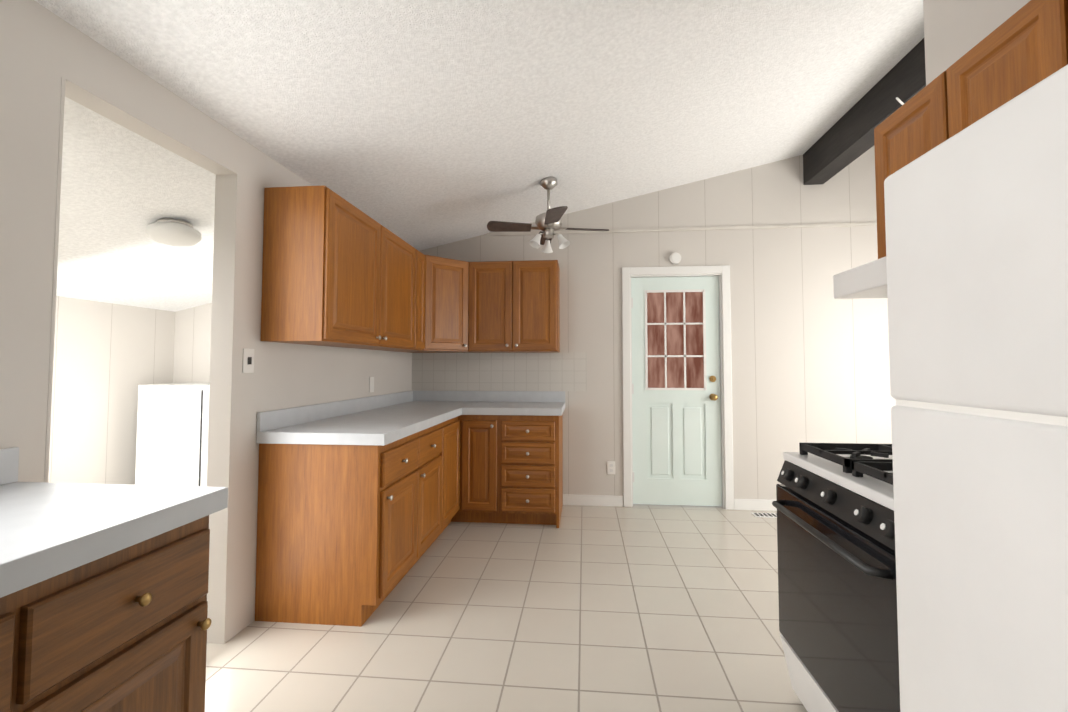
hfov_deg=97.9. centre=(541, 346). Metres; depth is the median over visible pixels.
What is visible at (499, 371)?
backsplash
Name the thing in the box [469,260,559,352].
upper cabinet
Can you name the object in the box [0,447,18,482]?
backsplash
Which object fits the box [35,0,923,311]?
ceiling
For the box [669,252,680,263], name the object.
smoke detector
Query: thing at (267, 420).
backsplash
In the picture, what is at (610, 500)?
baseboard
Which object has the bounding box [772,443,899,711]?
stove
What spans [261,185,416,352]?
upper cabinet
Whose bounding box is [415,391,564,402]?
backsplash
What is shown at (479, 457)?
base cabinet
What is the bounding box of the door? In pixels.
[631,276,721,505]
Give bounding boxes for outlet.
[369,377,373,392]
[607,461,614,474]
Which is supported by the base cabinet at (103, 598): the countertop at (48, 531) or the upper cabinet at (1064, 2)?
the countertop at (48, 531)
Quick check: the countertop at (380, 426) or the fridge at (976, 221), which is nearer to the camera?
the fridge at (976, 221)
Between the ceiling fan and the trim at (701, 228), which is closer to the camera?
the ceiling fan
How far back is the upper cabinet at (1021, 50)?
1.24 m
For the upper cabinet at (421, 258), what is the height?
0.770 m
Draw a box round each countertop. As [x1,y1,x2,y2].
[0,479,227,598]
[256,399,466,446]
[463,403,564,414]
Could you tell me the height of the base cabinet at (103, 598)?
0.855 m
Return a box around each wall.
[0,0,411,641]
[48,296,174,484]
[173,146,895,505]
[923,0,1029,85]
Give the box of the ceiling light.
[146,218,201,246]
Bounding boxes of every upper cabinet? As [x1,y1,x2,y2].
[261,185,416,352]
[417,250,428,352]
[425,255,468,352]
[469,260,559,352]
[874,80,937,258]
[934,0,1065,144]
[1062,0,1067,64]
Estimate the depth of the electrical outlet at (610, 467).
4.11 m
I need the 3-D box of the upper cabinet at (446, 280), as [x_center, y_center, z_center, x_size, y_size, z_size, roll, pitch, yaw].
[-0.776,-0.351,3.831,0.291,0.750,0.292,0,-2,5]
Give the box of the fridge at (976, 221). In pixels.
[884,65,1067,711]
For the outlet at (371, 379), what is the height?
0.115 m
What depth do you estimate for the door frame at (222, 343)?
2.11 m
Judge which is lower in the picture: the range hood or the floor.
the floor
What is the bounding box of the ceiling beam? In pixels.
[803,38,925,184]
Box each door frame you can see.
[44,77,238,643]
[622,265,733,509]
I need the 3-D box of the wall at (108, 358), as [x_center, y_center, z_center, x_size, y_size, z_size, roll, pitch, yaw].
[-3.932,0.399,1.430,0.105,1.784,6.240,0,-2,5]
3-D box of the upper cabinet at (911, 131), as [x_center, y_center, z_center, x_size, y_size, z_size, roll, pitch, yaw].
[1.434,-0.575,1.595,0.336,0.575,0.360,0,-2,5]
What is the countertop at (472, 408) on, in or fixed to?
on the base cabinet at (530, 446)
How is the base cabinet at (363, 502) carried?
on the floor
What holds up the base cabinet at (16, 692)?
on the floor
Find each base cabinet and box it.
[0,515,211,711]
[0,667,31,711]
[255,431,422,626]
[419,423,446,558]
[443,415,462,530]
[459,415,498,522]
[499,415,562,527]
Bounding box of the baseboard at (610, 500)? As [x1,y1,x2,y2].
[563,494,776,510]
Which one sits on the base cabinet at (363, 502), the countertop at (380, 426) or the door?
the countertop at (380, 426)
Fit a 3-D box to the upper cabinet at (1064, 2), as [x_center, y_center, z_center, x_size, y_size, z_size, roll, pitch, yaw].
[1.364,-0.699,0.848,0.336,0.390,0.430,0,-2,5]
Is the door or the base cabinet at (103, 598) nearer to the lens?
the base cabinet at (103, 598)
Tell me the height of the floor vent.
0.007 m
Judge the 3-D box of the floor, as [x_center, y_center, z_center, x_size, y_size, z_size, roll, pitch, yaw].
[-0.334,1.307,1.059,7.520,0.060,6.640,0,-2,5]
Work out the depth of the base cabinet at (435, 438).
2.99 m
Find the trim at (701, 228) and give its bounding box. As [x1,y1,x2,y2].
[487,222,876,235]
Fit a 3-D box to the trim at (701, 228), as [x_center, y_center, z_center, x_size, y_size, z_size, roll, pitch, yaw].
[1.497,-1.048,4.114,4.014,0.027,0.013,0,-2,5]
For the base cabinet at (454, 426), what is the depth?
3.44 m
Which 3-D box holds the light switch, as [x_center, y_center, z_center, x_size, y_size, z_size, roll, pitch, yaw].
[-1.391,0.065,2.214,0.011,0.115,0.070,0,-2,5]
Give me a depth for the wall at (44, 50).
1.60 m
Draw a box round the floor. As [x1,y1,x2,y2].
[205,504,806,711]
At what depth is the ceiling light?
2.75 m
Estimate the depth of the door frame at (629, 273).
4.09 m
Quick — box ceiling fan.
[487,176,608,252]
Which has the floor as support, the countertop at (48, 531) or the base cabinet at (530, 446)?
the base cabinet at (530, 446)
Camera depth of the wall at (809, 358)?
4.07 m
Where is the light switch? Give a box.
[242,348,253,372]
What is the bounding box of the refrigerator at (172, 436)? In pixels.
[135,383,209,486]
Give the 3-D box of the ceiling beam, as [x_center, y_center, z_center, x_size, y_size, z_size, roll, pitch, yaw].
[2.275,-1.609,3.007,0.160,0.302,2.118,0,-2,5]
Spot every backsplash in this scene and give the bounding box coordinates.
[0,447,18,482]
[257,391,414,430]
[412,352,586,390]
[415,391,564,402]
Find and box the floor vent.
[751,513,776,517]
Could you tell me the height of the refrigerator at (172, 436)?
1.070 m
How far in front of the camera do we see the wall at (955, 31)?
1.79 m
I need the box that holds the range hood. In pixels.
[833,257,887,298]

